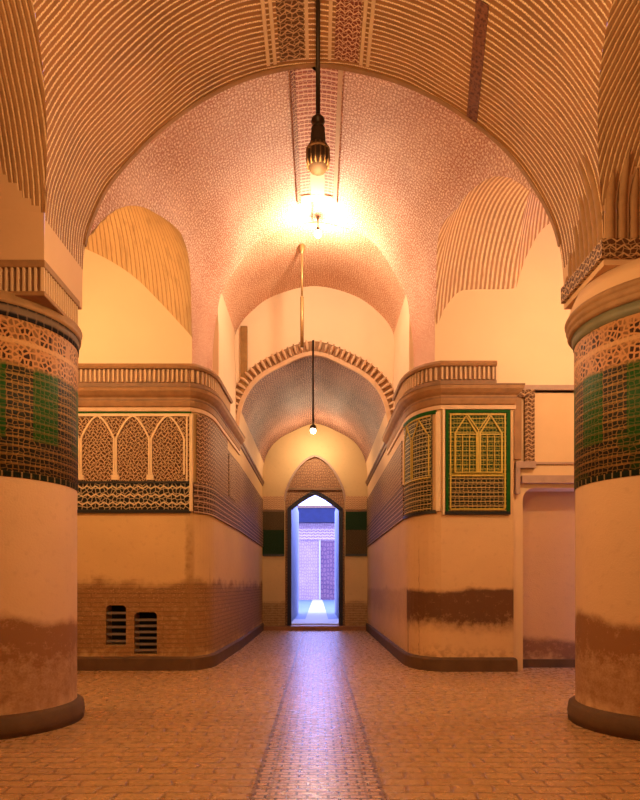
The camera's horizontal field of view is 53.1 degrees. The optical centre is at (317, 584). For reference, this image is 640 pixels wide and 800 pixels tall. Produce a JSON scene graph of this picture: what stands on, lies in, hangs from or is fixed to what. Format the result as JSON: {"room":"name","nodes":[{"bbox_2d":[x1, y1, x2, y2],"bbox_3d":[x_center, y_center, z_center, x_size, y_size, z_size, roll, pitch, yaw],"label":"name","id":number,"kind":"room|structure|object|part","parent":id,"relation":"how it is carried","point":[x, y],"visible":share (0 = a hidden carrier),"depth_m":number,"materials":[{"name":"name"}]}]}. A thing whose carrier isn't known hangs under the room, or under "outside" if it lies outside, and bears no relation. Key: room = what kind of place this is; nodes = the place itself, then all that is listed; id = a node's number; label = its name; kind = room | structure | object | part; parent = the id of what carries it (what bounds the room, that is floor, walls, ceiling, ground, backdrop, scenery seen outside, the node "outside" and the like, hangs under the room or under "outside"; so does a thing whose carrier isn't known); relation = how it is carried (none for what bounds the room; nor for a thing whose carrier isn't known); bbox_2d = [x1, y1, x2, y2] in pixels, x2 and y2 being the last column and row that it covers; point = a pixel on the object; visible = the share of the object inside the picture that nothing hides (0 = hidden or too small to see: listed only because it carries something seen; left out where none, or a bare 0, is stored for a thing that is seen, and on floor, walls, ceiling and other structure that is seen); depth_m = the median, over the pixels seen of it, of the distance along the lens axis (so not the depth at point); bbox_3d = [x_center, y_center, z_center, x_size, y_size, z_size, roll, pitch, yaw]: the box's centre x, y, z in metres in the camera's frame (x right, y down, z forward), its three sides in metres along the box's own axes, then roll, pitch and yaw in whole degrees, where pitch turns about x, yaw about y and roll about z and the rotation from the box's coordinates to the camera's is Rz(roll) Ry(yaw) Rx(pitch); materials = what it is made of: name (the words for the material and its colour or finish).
{"room":"vaulted mosque hall","nodes":[
{"label":"vaulted mosque hall","id":0,"kind":"room"},
{"bbox_2d":[0,0,46,212],"bbox_3d":[-4.303,-4.743,4.800,3.794,1.581,4.000,0,0,0],"label":"ceiling","id":1,"kind":"structure","parent":0,"point":[23,120],"depth_m":6.39,"materials":[{"name":"brick"}]},
{"bbox_2d":[0,208,81,309],"bbox_3d":[-4.555,-5.500,7.350,3.290,4.200,1.100,0,0,0],"label":"wall","id":2,"kind":"structure","parent":0,"point":[21,232],"depth_m":6.80,"materials":[{"name":"paint"}]},
{"bbox_2d":[78,249,191,363],"bbox_3d":[-4.190,-5.500,12.600,4.020,3.800,1.200,0,0,0],"label":"wall","id":3,"kind":"structure","parent":0,"point":[120,320],"depth_m":12.00,"materials":[{"name":"paint"}]},
{"bbox_2d":[78,363,232,410],"bbox_3d":[-4.015,-3.905,13.028,4.270,0.430,2.357,0,0,0],"label":"crown molding","id":4,"kind":"structure","parent":3,"relation":"attached to","point":[89,374],"depth_m":11.92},
{"bbox_2d":[85,206,192,337],"bbox_3d":[-4.252,-5.943,9.975,3.897,3.778,4.050,0,0,0],"label":"ceiling","id":5,"kind":"structure","parent":0,"point":[137,239],"depth_m":11.85,"materials":[{"name":"brick"}]},
{"bbox_2d":[77,413,261,655],"bbox_3d":[-4.085,-1.025,17.350,4.230,5.250,10.700,0,0,0],"label":"wall","id":6,"kind":"structure","parent":0,"point":[201,576],"depth_m":12.00,"materials":[{"name":"paint"}]},
{"bbox_2d":[106,605,125,643],"bbox_3d":[-3.790,0.755,12.200,0.380,0.750,0.400,0,0,0],"label":"air vent","id":7,"kind":"object","parent":6,"relation":"in","point":[118,612],"visible":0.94,"depth_m":12.36,"materials":[{"name":"black metal"}]},
{"bbox_2d":[77,412,192,512],"bbox_3d":[-4.223,-2.292,11.969,3.755,1.885,0.062,0,0,0],"label":"tile panel","id":8,"kind":"object","parent":6,"relation":"attached to","point":[129,462],"visible":0.52,"depth_m":11.97,"materials":[{"name":"beige tile"}]},
{"bbox_2d":[134,612,156,651],"bbox_3d":[-3.235,0.905,12.200,0.430,0.790,0.400,0,0,0],"label":"air vent","id":9,"kind":"object","parent":6,"relation":"in","point":[147,625],"visible":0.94,"depth_m":12.36,"materials":[{"name":"black metal"}]},
{"bbox_2d":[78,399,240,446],"bbox_3d":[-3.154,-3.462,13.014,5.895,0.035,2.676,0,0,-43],"label":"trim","id":10,"kind":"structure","parent":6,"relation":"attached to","point":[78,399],"depth_m":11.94,"materials":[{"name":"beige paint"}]},
{"bbox_2d":[78,386,244,454],"bbox_3d":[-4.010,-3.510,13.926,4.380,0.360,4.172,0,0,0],"label":"trim","id":11,"kind":"structure","parent":6,"relation":"attached to","point":[208,397],"depth_m":11.95,"materials":[{"name":"beige paint"}]},
{"bbox_2d":[77,623,263,670],"bbox_3d":[-4.055,1.470,17.320,4.290,0.260,10.760,0,0,0],"label":"baseboard","id":12,"kind":"structure","parent":6,"relation":"attached to","point":[84,663],"depth_m":11.94,"materials":[{"name":"brown stone"}]},
{"bbox_2d":[193,414,262,546],"bbox_3d":[-2.019,-2.285,17.323,0.274,1.870,10.712,0,0,2],"label":"tile band","id":13,"kind":"object","parent":6,"relation":"attached to","point":[222,490],"visible":1,"depth_m":13.65,"materials":[{"name":"beige tile"}]},
{"bbox_2d":[241,443,263,485],"bbox_3d":[-1.990,-3.595,19.350,0.180,0.190,6.700,0,0,0],"label":"trim","id":14,"kind":"structure","parent":6,"relation":"attached to","point":[244,449],"depth_m":18.68,"materials":[{"name":"beige paint"}]},
{"bbox_2d":[291,507,298,622],"bbox_3d":[-1.445,-1.150,28.200,0.910,5.200,9.600,0,0,0],"label":"wall","id":15,"kind":"structure","parent":0,"point":[294,513],"depth_m":26.96,"materials":[{"name":"paint"}]},
{"bbox_2d":[239,356,387,477],"bbox_3d":[-0.110,-4.660,19.350,3.720,2.120,6.700,0,0,0],"label":"ceiling","id":16,"kind":"structure","parent":0,"point":[279,404],"depth_m":18.52,"materials":[{"name":"brick"}]},
{"bbox_2d":[213,221,413,375],"bbox_3d":[-0.100,-5.550,13.200,4.160,3.899,0.001,0,0,0],"label":"wall","id":17,"kind":"structure","parent":0,"point":[216,332],"depth_m":13.20,"materials":[{"name":"paint"}]},
{"bbox_2d":[89,70,538,370],"bbox_3d":[0.050,-5.675,10.550,6.140,3.650,5.300,0,0,0],"label":"ceiling","id":18,"kind":"structure","parent":0,"point":[223,173],"depth_m":10.60,"materials":[{"name":"brick"}]},
{"bbox_2d":[290,68,342,204],"bbox_3d":[-0.020,-7.451,10.225,0.760,0.136,4.450,0,0,0],"label":"strip","id":19,"kind":"object","parent":18,"relation":"attached to","point":[310,187],"visible":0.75,"depth_m":10.32,"materials":[{"name":"brick"}]},
{"bbox_2d":[314,216,321,237],"bbox_3d":[0.000,-7.274,13.000,0.150,0.439,0.150,0,0,0],"label":"bulb","id":20,"kind":"object","parent":18,"relation":"hanging from","point":[317,233],"visible":1,"depth_m":12.97,"materials":[{"name":"glass"}]},
{"bbox_3d":[0.000,-7.130,13.000,0.150,0.150,0.150,0,0,0],"label":"bulb","id":21,"kind":"part","parent":20,"relation":"part of","materials":[{"name":"beige glass"}]},
{"bbox_2d":[218,223,409,420],"bbox_3d":[-0.085,-5.535,14.600,4.014,3.870,2.800,0,0,0],"label":"arch","id":22,"kind":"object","parent":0,"point":[342,259],"depth_m":14.51,"materials":[{"name":"brick"}]},
{"bbox_2d":[299,243,304,347],"bbox_3d":[-0.350,-6.325,14.000,0.150,2.250,0.146,0,0,0],"label":"hanging rod","id":23,"kind":"object","parent":22,"relation":"hanging from","point":[301,246],"visible":1,"depth_m":13.98,"materials":[{"name":"gold metal"}]},
{"bbox_3d":[-0.350,-6.860,14.000,0.041,1.120,0.041,0,0,-23],"label":"rod","id":24,"kind":"part","parent":23,"relation":"part of","materials":[{"name":"gold metal"}]},
{"bbox_3d":[-0.350,-5.750,14.000,0.070,1.100,0.070,0,0,-23],"label":"rod","id":25,"kind":"part","parent":23,"relation":"part of","materials":[{"name":"gold metal"}]},
{"bbox_2d":[234,286,394,387],"bbox_3d":[-0.085,-5.535,16.000,4.014,3.870,0.001,0,0,0],"label":"wall","id":26,"kind":"structure","parent":0,"point":[342,319],"depth_m":16.00,"materials":[{"name":"paint"}]},
{"bbox_2d":[240,326,247,394],"bbox_3d":[-1.845,-5.600,15.965,0.170,1.700,0.070,0,0,0],"label":"trim","id":27,"kind":"structure","parent":26,"relation":"attached to","point":[243,329],"depth_m":15.93,"materials":[{"name":"wood"}]},
{"bbox_2d":[310,340,316,433],"bbox_3d":[-0.120,-4.857,15.806,0.180,2.290,0.389,0,0,0],"label":"pendant bulb","id":28,"kind":"object","parent":26,"relation":"hanging from","point":[313,428],"visible":1,"depth_m":15.68,"materials":[{"name":"glass"}]},
{"bbox_3d":[-0.120,-4.951,15.700,0.044,2.098,0.044,0,0,22],"label":"rod","id":29,"kind":"part","parent":28,"relation":"part of","materials":[{"name":"metal"}]},
{"bbox_2d":[235,340,393,426],"bbox_3d":[-0.110,-4.930,15.934,4.472,2.338,0.172,0,0,0],"label":"fluted archivolt","id":30,"kind":"object","parent":26,"relation":"attached to","point":[333,353],"visible":0.82,"depth_m":15.92,"materials":[{"name":"beige stone"}]},
{"bbox_2d":[262,424,366,625],"bbox_3d":[-0.100,-2.200,22.775,4.200,7.600,0.150,0,0,0],"label":"wall","id":31,"kind":"structure","parent":0,"point":[343,454],"depth_m":22.70,"materials":[{"name":"paint"}]},
{"bbox_2d":[263,510,283,555],"bbox_3d":[-1.575,-1.835,22.680,0.770,1.630,0.035,0,0,0],"label":"dado","id":32,"kind":"object","parent":31,"relation":"attached to","point":[273,520],"visible":0.95,"depth_m":22.67,"materials":[{"name":"tile"}]},
{"bbox_2d":[263,512,283,529],"bbox_3d":[-1.575,-2.275,22.683,0.770,0.650,0.030,0,0,0],"label":"register","id":33,"kind":"object","parent":32,"relation":"attached to","point":[271,520],"depth_m":22.67,"materials":[{"name":"brown tile"}]},
{"bbox_2d":[263,530,283,553],"bbox_3d":[-1.575,-1.525,22.683,0.770,0.850,0.030,0,0,0],"label":"register","id":34,"kind":"object","parent":32,"relation":"attached to","point":[273,540],"depth_m":22.67,"materials":[{"name":"green tile"}]},
{"bbox_2d":[263,496,283,509],"bbox_3d":[-1.575,-2.905,22.673,0.770,0.470,0.050,0,0,0],"label":"trim","id":35,"kind":"structure","parent":31,"relation":"attached to","point":[269,502],"depth_m":22.65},
{"bbox_2d":[284,455,345,501],"bbox_3d":[-0.110,-3.780,22.685,2.257,1.660,0.070,0,0,0],"label":"trim","id":36,"kind":"structure","parent":31,"relation":"attached to","point":[312,456],"depth_m":22.65,"materials":[{"name":"brick"}]},
{"bbox_2d":[288,488,341,489],"bbox_3d":[-0.110,-3.420,22.820,2.080,0.080,0.080,0,0,0],"label":"trim","id":37,"kind":"structure","parent":31,"relation":"attached to","point":[288,488],"depth_m":22.78,"materials":[{"name":"brown wood"}]},
{"bbox_2d":[345,510,366,555],"bbox_3d":[1.355,-1.835,22.680,0.770,1.630,0.035,0,0,0],"label":"dado","id":38,"kind":"object","parent":31,"relation":"attached to","point":[355,520],"visible":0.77,"depth_m":22.67,"materials":[{"name":"tile"}]},
{"bbox_2d":[345,512,366,529],"bbox_3d":[1.355,-2.275,22.683,0.770,0.650,0.030,0,0,0],"label":"register","id":39,"kind":"object","parent":38,"relation":"attached to","point":[353,520],"depth_m":22.67,"materials":[{"name":"green tile"}]},
{"bbox_2d":[345,530,366,553],"bbox_3d":[1.355,-1.525,22.683,0.770,0.850,0.030,0,0,0],"label":"register","id":40,"kind":"object","parent":38,"relation":"attached to","point":[355,540],"depth_m":22.67,"materials":[{"name":"brown tile"}]},
{"bbox_2d":[345,496,366,509],"bbox_3d":[1.355,-2.905,22.673,0.770,0.470,0.050,0,0,0],"label":"trim","id":41,"kind":"structure","parent":31,"relation":"attached to","point":[351,502],"depth_m":22.65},
{"bbox_2d":[285,458,344,625],"bbox_3d":[-0.100,-1.600,23.125,2.600,6.400,0.550,0,0,0],"label":"wall","id":42,"kind":"structure","parent":0,"point":[314,473],"depth_m":22.85,"materials":[{"name":"brick"}]},
{"bbox_2d":[287,491,342,625],"bbox_3d":[-0.105,-0.955,22.840,1.970,4.810,0.200,0,0,0],"label":"door frame","id":43,"kind":"structure","parent":42,"relation":"in","point":[313,493],"depth_m":22.74,"materials":[{"name":"paint"}]},
{"bbox_2d":[264,600,365,630],"bbox_3d":[-0.110,1.505,41.990,3.760,0.190,39.020,0,0,0],"label":"floor","id":44,"kind":"structure","parent":0,"point":[292,627],"depth_m":23.40,"materials":[{"name":"stone"}]},
{"bbox_2d":[295,600,337,618],"bbox_3d":[0.000,1.450,42.750,28.000,0.001,38.500,0,0,0],"label":"floor","id":45,"kind":"structure","parent":0,"point":[304,605],"depth_m":39.49,"materials":[{"name":"white stone"}]},
{"bbox_2d":[297,505,335,599],"bbox_3d":[0.000,-3.075,63.000,24.000,9.050,4.000,0,0,0],"label":"building","id":46,"kind":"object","parent":45,"relation":"on","point":[316,522],"visible":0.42,"depth_m":61.94,"materials":[{"name":"brick"}]},
{"bbox_3d":[1.825,-1.425,61.968,3.150,5.650,0.055,0,0,0],"label":"door","id":47,"kind":"part","parent":46,"relation":"part of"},
{"bbox_2d":[0,631,639,799],"bbox_3d":[0.000,1.600,9.860,12.600,0.001,25.720,0,0,0],"label":"floor","id":48,"kind":"structure","parent":0,"point":[289,715],"depth_m":6.76,"materials":[{"name":"tile"}]},
{"bbox_2d":[0,260,84,739],"bbox_3d":[-3.895,-0.910,7.500,2.190,5.020,2.180,0,0,0],"label":"tiled column","id":49,"kind":"structure","parent":48,"relation":"on","point":[41,335],"depth_m":6.94,"materials":[{"name":"paint"}]},
{"bbox_2d":[564,258,639,740],"bbox_3d":[4.030,-0.897,7.350,2.240,4.995,2.240,0,0,0],"label":"tiled column","id":50,"kind":"structure","parent":48,"relation":"on","point":[602,327],"depth_m":6.89,"materials":[{"name":"paint"}]},
{"bbox_3d":[4.030,-3.042,7.350,2.240,0.205,2.240,0,0,0],"label":"ringed moulding","id":51,"kind":"part","parent":50,"relation":"part of","materials":[{"name":"beige stone"}]},
{"bbox_2d":[32,0,612,308],"bbox_3d":[0.062,-4.907,2.450,5.950,3.024,10.900,0,0,0],"label":"ceiling","id":52,"kind":"structure","parent":0,"point":[115,72],"depth_m":7.00,"materials":[{"name":"brick"}]},
{"bbox_2d":[260,0,308,65],"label":"crown ornament","id":53,"kind":"object","parent":52,"relation":"attached to","point":[290,24],"depth_m":7.33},
{"bbox_3d":[-0.600,-6.322,6.630,0.040,0.070,2.260,0,0,0],"label":"rail","id":54,"kind":"part","parent":53,"relation":"part of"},
{"bbox_3d":[-0.520,-6.340,6.630,0.040,0.069,2.260,0,0,0],"label":"rail","id":55,"kind":"part","parent":53,"relation":"part of","materials":[{"name":"beige stone"}]},
{"bbox_3d":[-0.130,-6.401,6.630,0.040,0.064,2.260,0,0,0],"label":"rail","id":56,"kind":"part","parent":53,"relation":"part of","materials":[{"name":"beige paint"}]},
{"bbox_2d":[306,0,329,175],"bbox_3d":[0.000,-4.987,5.500,0.210,2.902,0.208,0,0,0],"label":"pendant lantern","id":57,"kind":"object","parent":52,"relation":"hanging from","point":[317,150],"visible":1,"depth_m":5.46,"materials":[{"name":"metal"}]},
{"bbox_3d":[0.000,-5.199,5.500,0.038,2.440,0.036,0,0,0],"label":"rod","id":58,"kind":"part","parent":57,"relation":"part of","materials":[{"name":"metal"}]},
{"bbox_3d":[0.000,-3.659,5.500,0.190,0.245,0.190,0,0,0],"label":"globe","id":59,"kind":"part","parent":57,"relation":"part of","materials":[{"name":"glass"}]},
{"bbox_2d":[328,0,375,66],"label":"crown ornament","id":60,"kind":"object","parent":52,"relation":"attached to","point":[348,12],"depth_m":7.32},
{"bbox_3d":[0.140,-6.393,6.630,0.040,0.064,2.260,0,0,0],"label":"rail","id":61,"kind":"part","parent":60,"relation":"part of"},
{"bbox_3d":[0.520,-6.328,6.630,0.040,0.068,2.260,0,0,0],"label":"rail","id":62,"kind":"part","parent":60,"relation":"part of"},
{"bbox_3d":[0.600,-6.311,6.630,0.040,0.069,2.260,0,0,0],"label":"rail","id":63,"kind":"part","parent":60,"relation":"part of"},
{"bbox_2d":[335,509,338,618],"bbox_3d":[1.330,-1.150,28.200,0.940,5.200,9.600,0,0,0],"label":"wall","id":64,"kind":"structure","parent":0,"point":[336,510],"depth_m":28.23,"materials":[{"name":"paint"}]},
{"bbox_2d":[367,410,513,656],"bbox_3d":[1.867,-1.025,17.132,1.686,5.250,11.010,0,0,-10],"label":"wall","id":65,"kind":"structure","parent":0,"point":[439,585],"depth_m":11.85,"materials":[{"name":"paint"}]},
{"bbox_2d":[365,443,385,485],"bbox_3d":[1.770,-3.595,19.350,0.180,0.190,6.700,0,0,0],"label":"trim","id":66,"kind":"structure","parent":65,"relation":"attached to","point":[383,448],"depth_m":18.76,"materials":[{"name":"beige paint"}]},
{"bbox_2d":[367,441,403,546],"bbox_3d":[1.743,-2.185,17.890,0.033,1.670,9.580,0,0,0],"label":"tile band","id":67,"kind":"object","parent":65,"relation":"attached to","point":[385,503],"visible":0.98,"depth_m":16.02,"materials":[{"name":"beige tile"}]},
{"bbox_2d":[403,410,440,518],"bbox_3d":[1.927,-2.285,12.345,0.224,1.910,1.264,0,0,-25],"label":"tile panel","id":68,"kind":"object","parent":65,"relation":"attached to","point":[417,429],"visible":1,"depth_m":12.11,"materials":[{"name":"green tile"}]},
{"bbox_2d":[366,623,517,671],"bbox_3d":[1.846,1.470,17.094,1.801,0.260,11.090,0,0,-10],"label":"baseboard","id":69,"kind":"structure","parent":65,"relation":"attached to","point":[438,664],"depth_m":11.81,"materials":[{"name":"brown stone"}]},
{"bbox_2d":[392,361,496,408],"bbox_3d":[2.166,-3.905,12.663,1.231,0.430,2.837,0,0,-34],"label":"crown molding","id":70,"kind":"structure","parent":65,"relation":"attached to","point":[435,372],"depth_m":11.79,"materials":[{"name":"beige stone"}]},
{"bbox_2d":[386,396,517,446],"bbox_3d":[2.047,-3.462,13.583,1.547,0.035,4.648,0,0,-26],"label":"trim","id":71,"kind":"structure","parent":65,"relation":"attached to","point":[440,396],"depth_m":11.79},
{"bbox_2d":[382,383,524,454],"bbox_3d":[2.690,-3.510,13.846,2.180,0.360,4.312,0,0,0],"label":"trim","id":72,"kind":"structure","parent":65,"relation":"attached to","point":[418,395],"depth_m":11.82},
{"bbox_2d":[442,409,510,514],"bbox_3d":[2.925,-2.270,11.820,1.250,1.940,0.060,0,0,0],"label":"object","id":73,"kind":"object","parent":65,"relation":"attached to","point":[476,444],"visible":1,"depth_m":11.82,"materials":[{"name":"green tile"}]},
{"bbox_2d":[436,176,549,323],"bbox_3d":[4.160,-6.288,9.975,4.079,4.093,4.050,0,0,0],"label":"ceiling","id":74,"kind":"structure","parent":0,"point":[486,242],"depth_m":11.76,"materials":[{"name":"brick"}]},
{"bbox_2d":[435,215,573,392],"bbox_3d":[4.195,-5.500,12.000,4.010,3.800,0.001,0,0,0],"label":"wall","id":75,"kind":"structure","parent":0,"point":[520,328],"depth_m":12.00,"materials":[{"name":"paint"}]},
{"bbox_2d":[524,385,573,390],"bbox_3d":[4.740,-3.685,11.965,2.920,0.090,0.070,0,0,0],"label":"trim","id":76,"kind":"structure","parent":75,"relation":"attached to","point":[536,387],"depth_m":11.93,"materials":[{"name":"paint"}]},
{"bbox_2d":[514,391,573,669],"bbox_3d":[4.900,-1.025,12.225,2.600,5.250,0.450,0,0,0],"label":"wall","id":77,"kind":"structure","parent":0,"point":[554,412],"depth_m":12.00,"materials":[{"name":"paint"}]},
{"bbox_2d":[514,389,534,460],"bbox_3d":[3.830,-2.970,11.955,0.420,1.340,0.090,0,0,0],"label":"frame","id":78,"kind":"object","parent":77,"relation":"attached to","point":[528,395],"visible":0.79,"depth_m":11.93,"materials":[{"name":"beige stone"}]},
{"bbox_2d":[514,461,535,493],"bbox_3d":[3.865,-2.000,11.945,0.370,0.600,0.110,0,0,0],"label":"trim","id":79,"kind":"structure","parent":77,"relation":"attached to","point":[518,465],"depth_m":11.90,"materials":[{"name":"paint"}]},
{"bbox_2d":[521,475,573,483],"bbox_3d":[5.000,-1.970,11.950,2.400,0.140,0.100,0,0,0],"label":"trim","id":80,"kind":"structure","parent":77,"relation":"attached to","point":[525,479],"depth_m":11.90,"materials":[{"name":"paint"}]},
{"bbox_2d":[536,462,573,463],"bbox_3d":[5.125,-2.280,11.980,2.150,0.040,0.040,0,0,0],"label":"trim","id":81,"kind":"structure","parent":77,"relation":"attached to","point":[536,462],"depth_m":11.96,"materials":[{"name":"paint"}]},
{"bbox_2d":[523,491,574,658],"bbox_3d":[4.995,-0.200,12.450,2.410,3.600,0.001,0,0,0],"label":"wall","id":82,"kind":"structure","parent":0,"point":[548,516],"depth_m":12.45,"materials":[{"name":"paint"}]},
{"bbox_2d":[523,659,574,667],"bbox_3d":[5.020,1.520,12.415,2.360,0.160,0.070,0,0,0],"label":"baseboard","id":83,"kind":"structure","parent":82,"relation":"attached to","point":[527,663],"depth_m":12.38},
{"bbox_2d":[564,208,639,309],"bbox_3d":[4.617,-5.500,7.350,3.165,4.200,1.100,0,0,0],"label":"wall","id":84,"kind":"structure","parent":0,"point":[609,264],"depth_m":6.80,"materials":[{"name":"paint"}]},
{"bbox_2d":[561,150,639,303],"bbox_3d":[3.428,-4.061,6.976,1.813,1.203,0.939,0,0,39],"label":"fluted springing","id":85,"kind":"object","parent":84,"relation":"attached to","point":[591,247],"visible":0.95,"depth_m":6.80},
{"bbox_2d":[598,0,639,211],"bbox_3d":[4.346,-4.749,4.800,3.707,1.570,4.000,0,0,0],"label":"ceiling","id":86,"kind":"structure","parent":0,"point":[619,80],"depth_m":6.29,"materials":[{"name":"brick"}]},
{"label":"wall","id":87,"kind":"structure","parent":0,"visible":0},
{"bbox_2d":[84,62,560,246],"bbox_3d":[0.053,-5.349,7.890,6.056,2.336,0.060,0,0,0],"label":"trim","id":88,"kind":"structure","parent":87,"relation":"attached to","point":[155,134],"depth_m":7.88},
{"bbox_2d":[467,0,488,122],"bbox_3d":[1.777,-5.791,7.168,0.132,0.254,1.503,0,0,9],"label":"trim","id":89,"kind":"structure","parent":87,"relation":"attached to","point":[481,9],"depth_m":7.04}
]}

